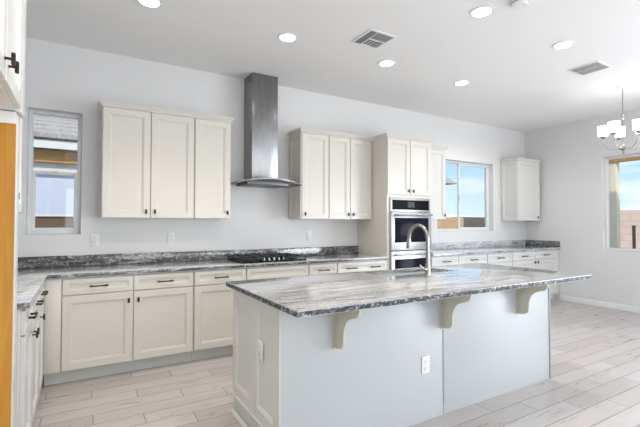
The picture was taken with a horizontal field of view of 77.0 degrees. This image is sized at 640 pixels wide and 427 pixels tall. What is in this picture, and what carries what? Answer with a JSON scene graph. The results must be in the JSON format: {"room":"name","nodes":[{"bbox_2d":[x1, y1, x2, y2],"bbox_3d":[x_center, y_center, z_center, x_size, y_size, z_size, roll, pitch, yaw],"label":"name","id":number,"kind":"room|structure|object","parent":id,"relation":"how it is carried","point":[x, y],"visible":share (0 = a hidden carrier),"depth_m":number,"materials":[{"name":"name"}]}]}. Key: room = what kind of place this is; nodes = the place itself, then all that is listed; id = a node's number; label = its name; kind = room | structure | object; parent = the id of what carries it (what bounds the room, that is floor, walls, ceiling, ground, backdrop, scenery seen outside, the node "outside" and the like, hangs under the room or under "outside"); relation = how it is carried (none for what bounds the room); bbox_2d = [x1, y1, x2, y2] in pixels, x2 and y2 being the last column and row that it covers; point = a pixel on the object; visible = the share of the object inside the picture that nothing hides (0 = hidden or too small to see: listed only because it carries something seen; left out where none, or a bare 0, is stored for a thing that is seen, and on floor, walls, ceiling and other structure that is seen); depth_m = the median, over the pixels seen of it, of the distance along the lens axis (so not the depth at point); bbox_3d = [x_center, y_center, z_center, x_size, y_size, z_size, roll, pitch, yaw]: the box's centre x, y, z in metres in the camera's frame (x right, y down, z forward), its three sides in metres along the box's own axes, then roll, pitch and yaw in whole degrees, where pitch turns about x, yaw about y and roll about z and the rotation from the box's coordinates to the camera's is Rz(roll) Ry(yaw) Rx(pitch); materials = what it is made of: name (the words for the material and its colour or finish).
{"room":"kitchen","nodes":[
{"label":"kitchen","id":0,"kind":"room"},
{"bbox_2d":[18,37,524,350],"bbox_3d":[0.353,-0.057,5.569,8.322,3.035,0.160,1,-1,-31],"label":"wall","id":1,"kind":"structure","parent":0,"point":[60,78],"depth_m":4.58,"materials":[{"name":"white paint"}]},
{"bbox_2d":[27,109,81,233],"bbox_3d":[-2.561,-0.389,3.896,0.433,1.175,0.077,1,-1,-31],"label":"window","id":2,"kind":"structure","parent":1,"relation":"in","point":[31,181],"depth_m":3.85,"materials":[{"name":"white plastic"}]},
{"bbox_2d":[91,234,98,245],"bbox_3d":[-2.209,0.260,3.950,0.072,0.118,0.009,1,-1,-31],"label":"wall outlet","id":3,"kind":"object","parent":1,"relation":"attached to","point":[94,237],"visible":1,"depth_m":3.95,"materials":[{"name":"white plastic"}]},
{"bbox_2d":[97,99,195,218],"bbox_3d":[-1.739,-0.494,4.039,0.870,1.082,0.359,1,-1,-31],"label":"upper cabinet","id":4,"kind":"object","parent":1,"relation":"attached to","point":[147,163],"visible":1,"depth_m":3.90,"materials":[{"name":"white paint"}]},
{"bbox_2d":[167,232,174,243],"bbox_3d":[-1.596,0.263,4.312,0.072,0.118,0.009,1,-1,-31],"label":"wall outlet","id":5,"kind":"object","parent":1,"relation":"attached to","point":[171,236],"visible":1,"depth_m":4.31,"materials":[{"name":"white plastic"}]},
{"bbox_2d":[18,246,357,268],"bbox_3d":[-1.252,0.469,4.503,4.120,0.104,0.020,1,-1,-31],"label":"backsplash","id":6,"kind":"structure","parent":1,"relation":"attached to","point":[128,258],"depth_m":4.23,"materials":[{"name":"stone"}]},
{"bbox_2d":[188,113,234,218],"bbox_3d":[-1.184,-0.486,4.367,0.420,1.082,0.359,1,-1,-31],"label":"upper cabinet","id":7,"kind":"object","parent":1,"relation":"attached to","point":[212,133],"visible":0.98,"depth_m":4.24,"materials":[{"name":"white paint"}]},
{"bbox_2d":[230,72,301,187],"bbox_3d":[-0.627,-0.954,4.615,0.770,1.281,0.515,1,-1,-31],"label":"range hood","id":8,"kind":"object","parent":1,"relation":"attached to","point":[260,90],"visible":0.99,"depth_m":4.61,"materials":[{"name":"silver metal"}]},
{"bbox_2d":[287,127,329,218],"bbox_3d":[-0.143,-0.471,4.981,0.416,1.082,0.359,1,-1,-31],"label":"upper cabinet","id":9,"kind":"object","parent":1,"relation":"attached to","point":[308,147],"visible":1,"depth_m":4.88,"materials":[{"name":"white paint"}]},
{"bbox_2d":[307,231,311,240],"bbox_3d":[-0.139,0.289,5.173,0.072,0.118,0.009,1,-1,-31],"label":"wall outlet","id":10,"kind":"object","parent":1,"relation":"attached to","point":[309,233],"visible":1,"depth_m":5.17,"materials":[{"name":"white plastic"}]},
{"bbox_2d":[329,131,372,219],"bbox_3d":[0.322,-0.464,5.256,0.664,1.082,0.359,1,-1,-31],"label":"upper cabinet","id":11,"kind":"object","parent":1,"relation":"attached to","point":[350,155],"visible":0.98,"depth_m":5.12,"materials":[{"name":"white paint"}]},
{"bbox_2d":[430,145,448,218],"bbox_3d":[1.554,-0.450,5.984,0.646,1.074,0.359,1,-1,-31],"label":"upper cabinet","id":12,"kind":"object","parent":1,"relation":"attached to","point":[438,160],"visible":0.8,"depth_m":5.94,"materials":[{"name":"white paint"}]},
{"bbox_2d":[437,160,488,230],"bbox_3d":[2.392,-0.287,6.817,1.382,1.166,0.083,1,-1,-31],"label":"window","id":13,"kind":"structure","parent":1,"relation":"in","point":[486,167],"depth_m":6.92,"materials":[{"name":"white plastic"}]},
{"bbox_2d":[431,240,525,249],"bbox_3d":[2.507,0.523,6.723,3.058,0.104,0.020,1,-1,-31],"label":"backsplash","id":14,"kind":"structure","parent":1,"relation":"attached to","point":[448,245],"depth_m":6.79,"materials":[{"name":"stone"}]},
{"bbox_2d":[500,157,540,220],"bbox_3d":[3.585,-0.414,7.183,0.673,1.087,0.359,1,-1,-31],"label":"upper cabinet","id":15,"kind":"object","parent":1,"relation":"attached to","point":[520,177],"visible":1,"depth_m":7.06,"materials":[{"name":"white paint"}]},
{"bbox_2d":[26,0,639,131],"bbox_3d":[2.567,-1.709,1.861,8.302,0.120,8.833,1,-1,-31],"label":"ceiling","id":16,"kind":"structure","parent":0,"point":[518,82],"depth_m":3.85,"materials":[{"name":"white paint"}]},
{"bbox_2d":[136,0,162,8],"bbox_3d":[-1.310,-1.626,3.092,0.192,0.007,0.192,1,-1,-31],"label":"recessed light","id":17,"kind":"object","parent":16,"relation":"in","point":[154,4],"visible":1,"depth_m":3.11,"materials":[{"name":"white paint"}]},
{"bbox_2d":[277,32,297,42],"bbox_3d":[-0.296,-1.612,3.691,0.192,0.007,0.192,1,-1,-31],"label":"recessed light","id":18,"kind":"object","parent":16,"relation":"in","point":[284,37],"visible":1,"depth_m":3.68,"materials":[{"name":"white paint"}]},
{"bbox_2d":[351,29,396,48],"bbox_3d":[0.497,-1.609,3.724,0.304,0.008,0.304,1,-1,-31],"label":"ceiling vent","id":19,"kind":"object","parent":16,"relation":"in","point":[372,38],"visible":1,"depth_m":3.71,"materials":[{"name":"white plastic"}]},
{"bbox_2d":[378,60,395,66],"bbox_3d":[0.710,-1.597,4.285,0.192,0.007,0.192,1,-1,-31],"label":"recessed light","id":20,"kind":"object","parent":16,"relation":"in","point":[384,63],"visible":1,"depth_m":4.28,"materials":[{"name":"white paint"}]},
{"bbox_2d":[453,80,469,85],"bbox_3d":[1.719,-1.582,4.881,0.192,0.007,0.192,1,-1,-31],"label":"recessed light","id":21,"kind":"object","parent":16,"relation":"in","point":[460,82],"visible":1,"depth_m":4.86,"materials":[{"name":"white paint"}]},
{"bbox_2d":[469,5,494,17],"bbox_3d":[1.300,-1.618,3.234,0.192,0.007,0.192,1,-1,-31],"label":"recessed light","id":22,"kind":"object","parent":16,"relation":"in","point":[485,10],"visible":1,"depth_m":3.22,"materials":[{"name":"white paint"}]},
{"bbox_2d":[510,0,529,9],"bbox_3d":[1.528,-1.604,3.078,0.140,0.040,0.140,1,-1,-31],"label":"smoke detector","id":23,"kind":"object","parent":16,"relation":"attached to","point":[515,4],"visible":1,"depth_m":3.06,"materials":[{"name":"white plastic"}]},
{"bbox_2d":[552,40,574,49],"bbox_3d":[2.317,-1.603,3.834,0.192,0.007,0.192,1,-1,-31],"label":"recessed light","id":24,"kind":"object","parent":16,"relation":"in","point":[568,43],"visible":1,"depth_m":3.82,"materials":[{"name":"white paint"}]},
{"bbox_2d":[567,61,612,75],"bbox_3d":[2.956,-1.589,4.415,0.316,0.008,0.316,1,-1,-31],"label":"ceiling vent","id":25,"kind":"object","parent":16,"relation":"in","point":[592,67],"visible":1,"depth_m":4.40,"materials":[{"name":"white plastic"}]},
{"bbox_2d":[597,84,639,153],"bbox_3d":[3.733,-1.157,4.974,0.501,0.844,0.513,1,-1,-31],"label":"chandelier","id":26,"kind":"object","parent":16,"relation":"hanging from","point":[613,127],"visible":1,"depth_m":4.96,"materials":[{"name":"white glass"}]},
{"bbox_2d":[32,299,639,426],"bbox_3d":[2.561,1.425,1.794,8.302,0.080,8.833,1,-1,-31],"label":"floor","id":27,"kind":"structure","parent":0,"point":[594,381],"depth_m":3.16,"materials":[{"name":"grey tile"}]},
{"bbox_2d":[0,110,19,426],"bbox_3d":[-1.605,0.466,1.610,0.615,1.811,0.133,1,-1,-31],"label":"panel","id":28,"kind":"object","parent":27,"relation":"on","point":[9,120],"visible":1,"depth_m":1.71,"materials":[{"name":"orange paint"}]},
{"bbox_2d":[15,304,37,426],"bbox_3d":[-1.912,0.944,2.152,0.650,0.877,0.417,1,-1,-31],"label":"base cabinet","id":29,"kind":"object","parent":27,"relation":"on","point":[24,332],"visible":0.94,"depth_m":2.14,"materials":[{"name":"white paint"}]},
{"bbox_2d":[31,292,43,426],"bbox_3d":[-2.133,0.952,2.525,0.650,0.877,0.445,1,-1,-31],"label":"base cabinet","id":30,"kind":"object","parent":27,"relation":"on","point":[35,358],"visible":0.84,"depth_m":2.73,"materials":[{"name":"white paint"}]},
{"bbox_2d":[38,286,47,398],"bbox_3d":[-2.349,0.959,2.892,0.650,0.877,0.400,1,-1,-31],"label":"base cabinet","id":31,"kind":"object","parent":27,"relation":"on","point":[42,292],"visible":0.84,"depth_m":3.10,"materials":[{"name":"white paint"}]},
{"bbox_2d":[43,271,192,385],"bbox_3d":[-1.851,0.979,3.764,1.172,0.877,0.667,1,-1,-31],"label":"base cabinet","id":32,"kind":"object","parent":27,"relation":"on","point":[96,326],"visible":0.94,"depth_m":3.49,"materials":[{"name":"white paint"}]},
{"bbox_2d":[191,268,245,360],"bbox_3d":[-1.121,0.989,4.196,0.518,0.877,0.667,1,-1,-31],"label":"base cabinet","id":33,"kind":"object","parent":27,"relation":"on","point":[212,299],"visible":0.49,"depth_m":3.92,"materials":[{"name":"white paint"}]},
{"bbox_2d":[246,264,307,279],"bbox_3d":[-0.587,0.997,4.515,0.721,0.877,0.659,1,-1,-31],"label":"base cabinet","id":34,"kind":"object","parent":27,"relation":"on","point":[266,272],"visible":0.09,"depth_m":4.26,"materials":[{"name":"white paint"}]},
{"bbox_2d":[308,262,336,274],"bbox_3d":[-0.112,1.004,4.792,0.373,0.877,0.667,1,-1,-31],"label":"base cabinet","id":35,"kind":"object","parent":27,"relation":"on","point":[318,268],"visible":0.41,"depth_m":4.54,"materials":[{"name":"white paint"}]},
{"bbox_2d":[336,259,386,272],"bbox_3d":[0.368,1.011,5.075,0.736,0.877,0.667,1,-1,-31],"label":"base cabinet","id":36,"kind":"object","parent":27,"relation":"on","point":[370,265],"visible":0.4,"depth_m":4.82,"materials":[{"name":"white paint"}]},
{"bbox_2d":[17,246,387,309],"bbox_3d":[-0.782,0.469,3.687,4.142,0.138,1.903,1,-1,-31],"label":"countertop","id":37,"kind":"structure","parent":36,"relation":"on","point":[33,272],"depth_m":3.98,"materials":[{"name":"grey stone"}]},
{"bbox_2d":[227,253,306,263],"bbox_3d":[-0.598,0.496,4.521,0.760,0.052,0.500,1,-1,-31],"label":"cooktop","id":38,"kind":"object","parent":37,"relation":"in","point":[275,257],"visible":1,"depth_m":4.43,"materials":[{"name":"black metal"}]},
{"bbox_2d":[230,271,550,426],"bbox_3d":[0.730,0.968,3.072,2.576,0.879,1.085,1,-1,-31],"label":"kitchen island","id":39,"kind":"object","parent":27,"relation":"on","point":[357,368],"visible":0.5,"depth_m":2.63,"materials":[{"name":"grey paint"}]},
{"bbox_2d":[258,339,262,361],"bbox_3d":[-0.357,0.820,2.412,0.009,0.118,0.072,1,-1,-31],"label":"wall outlet","id":40,"kind":"object","parent":39,"relation":"attached to","point":[260,343],"visible":1,"depth_m":2.40,"materials":[{"name":"white plastic"}]},
{"bbox_2d":[226,263,591,317],"bbox_3d":[0.780,0.512,3.095,2.720,0.034,1.114,1,-1,-31],"label":"island countertop","id":41,"kind":"structure","parent":39,"relation":"on","point":[323,294],"depth_m":2.72,"materials":[{"name":"stone"}]},
{"bbox_2d":[406,224,431,275],"bbox_3d":[0.781,0.291,3.283,0.119,0.416,0.268,1,-1,-31],"label":"faucet","id":42,"kind":"object","parent":41,"relation":"on","point":[427,269],"visible":1,"depth_m":3.20,"materials":[{"name":"silver metal"}]},
{"bbox_2d":[422,355,429,373],"bbox_3d":[0.716,1.023,2.720,0.072,0.118,0.009,1,-1,-31],"label":"wall outlet","id":43,"kind":"object","parent":39,"relation":"attached to","point":[425,359],"visible":1,"depth_m":2.72,"materials":[{"name":"white plastic"}]},
{"bbox_2d":[358,132,434,269],"bbox_3d":[1.021,0.230,5.473,0.833,2.458,0.673,1,-1,-31],"label":"oven tower","id":44,"kind":"object","parent":27,"relation":"on","point":[401,164],"visible":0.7,"depth_m":5.21,"materials":[{"name":"white paint"}]},
{"bbox_2d":[389,198,432,268],"bbox_3d":[1.054,0.419,5.411,0.690,1.220,0.636,1,-1,-31],"label":"wall oven","id":45,"kind":"object","parent":44,"relation":"in","point":[404,213],"visible":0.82,"depth_m":5.15,"materials":[{"name":"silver metal"}]},
{"bbox_2d":[431,255,457,265],"bbox_3d":[1.579,1.028,5.790,0.531,0.877,0.667,1,-1,-31],"label":"base cabinet","id":46,"kind":"object","parent":27,"relation":"on","point":[438,260],"visible":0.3,"depth_m":5.53,"materials":[{"name":"white paint"}]},
{"bbox_2d":[431,240,560,256],"bbox_3d":[2.675,0.535,6.458,3.080,0.138,0.646,1,-1,-31],"label":"countertop","id":47,"kind":"structure","parent":46,"relation":"on","point":[478,247],"depth_m":6.61,"materials":[{"name":"stone"}]},
{"bbox_2d":[458,254,486,263],"bbox_3d":[2.078,1.036,6.085,0.622,0.877,0.667,1,-1,-31],"label":"base cabinet","id":48,"kind":"object","parent":27,"relation":"on","point":[472,258],"visible":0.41,"depth_m":5.83,"materials":[{"name":"white paint"}]},
{"bbox_2d":[486,252,511,265],"bbox_3d":[2.603,1.044,6.395,0.592,0.877,0.667,1,-1,-31],"label":"base cabinet","id":49,"kind":"object","parent":27,"relation":"on","point":[505,258],"visible":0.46,"depth_m":6.16,"materials":[{"name":"white paint"}]},
{"bbox_2d":[511,249,559,299],"bbox_3d":[3.432,1.056,6.884,1.327,0.877,0.667,1,-1,-31],"label":"base cabinet","id":50,"kind":"object","parent":27,"relation":"on","point":[541,259],"visible":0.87,"depth_m":6.71,"materials":[{"name":"white paint"}]},
{"bbox_2d":[524,109,639,306],"bbox_3d":[6.078,-0.081,3.902,0.160,3.035,8.533,1,-1,-31],"label":"wall","id":51,"kind":"structure","parent":0,"point":[571,155],"depth_m":6.67,"materials":[{"name":"white paint"}]},
{"bbox_2d":[560,295,639,312],"bbox_3d":[5.003,1.424,5.512,0.013,0.089,3.350,1,-1,-31],"label":"baseboard","id":52,"kind":"structure","parent":51,"relation":"attached to","point":[635,309],"depth_m":6.40,"materials":[{"name":"white paint"}]},
{"bbox_2d":[604,153,639,251],"bbox_3d":[5.031,-0.172,5.755,0.070,1.482,1.684,1,-1,-31],"label":"window","id":53,"kind":"structure","parent":51,"relation":"in","point":[606,160],"depth_m":6.44,"materials":[{"name":"white plastic"}]},
{"bbox_3d":[-0.950,-0.183,-0.248,0.160,3.035,8.533,1,-1,-31],"label":"wall","id":54,"kind":"structure","parent":0,"visible":0},
{"bbox_2d":[0,0,25,117],"bbox_3d":[-1.350,-0.772,1.257,0.664,0.644,1.110,1,-1,-31],"label":"upper cabinet","id":55,"kind":"object","parent":54,"relation":"attached to","point":[12,12],"visible":1,"depth_m":1.58,"materials":[{"name":"white paint"}]},
{"bbox_2d":[19,55,28,212],"bbox_3d":[-2.089,-0.542,2.368,0.527,1.059,0.893,1,-1,-31],"label":"upper cabinet","id":56,"kind":"object","parent":54,"relation":"attached to","point":[26,61],"visible":0.13,"depth_m":2.79,"materials":[{"name":"white paint"}]},
{"label":"outside","id":57,"kind":"structure","parent":0,"visible":0},
{"bbox_3d":[-4.108,2.058,26.573,100.000,0.120,110.000,1,-1,-31],"label":"ground","id":58,"kind":"structure","parent":57,"visible":0},
{"bbox_2d":[35,214,73,227],"bbox_3d":[-3.956,0.776,5.303,6.600,1.540,0.240,1,-1,-31],"label":"wall","id":59,"kind":"structure","parent":58,"relation":"on","point":[41,220],"depth_m":5.43,"materials":[{"name":"brown brick"}]},
{"bbox_2d":[33,115,81,213],"bbox_3d":[-6.181,-0.414,8.903,7.520,4.065,6.120,1,-1,-31],"label":"house","id":60,"kind":"structure","parent":58,"relation":"on","point":[55,139],"depth_m":6.76,"materials":[{"name":"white paint"}]},
{"bbox_2d":[437,217,463,228],"bbox_3d":[2.172,0.897,11.837,5.800,1.600,0.200,1,-1,-31],"label":"wall","id":61,"kind":"structure","parent":58,"relation":"on","point":[449,222],"depth_m":12.90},
{"bbox_2d":[446,178,456,184],"bbox_3d":[0.788,-0.715,14.536,5.420,4.932,5.900,1,-1,-31],"label":"house","id":62,"kind":"structure","parent":58,"relation":"on","point":[448,181],"depth_m":13.32,"materials":[{"name":"beige paint"}]},
{"bbox_2d":[446,214,473,216],"bbox_3d":[15.666,1.548,83.572,72.000,3.400,4.000,1,-1,-31],"label":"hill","id":63,"kind":"structure","parent":58,"relation":"on","point":[447,215],"depth_m":89.73,"materials":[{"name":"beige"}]},
{"bbox_2d":[461,217,484,226],"bbox_3d":[8.068,0.981,15.667,8.150,1.620,0.200,1,-1,-31],"label":"wall","id":64,"kind":"structure","parent":58,"relation":"on","point":[468,221],"depth_m":13.96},
{"bbox_2d":[609,156,639,247],"bbox_3d":[6.511,0.163,5.098,0.180,2.800,6.100,1,-1,-31],"label":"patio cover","id":65,"kind":"object","parent":58,"relation":"on","point":[614,175],"visible":0.29,"depth_m":7.16,"materials":[{"name":"beige paint"}]},
{"bbox_2d":[620,210,639,248],"bbox_3d":[10.995,0.747,9.095,0.200,1.820,12.500,1,-1,-31],"label":"wall","id":66,"kind":"structure","parent":58,"relation":"on","point":[628,218],"depth_m":11.97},
{"bbox_2d":[632,225,635,248],"bbox_3d":[8.324,1.000,10.660,0.070,1.370,0.070,1,-1,-31],"label":"fence post","id":67,"kind":"object","parent":58,"relation":"on","point":[633,226],"visible":0.51,"depth_m":10.65,"materials":[{"name":"black metal"}]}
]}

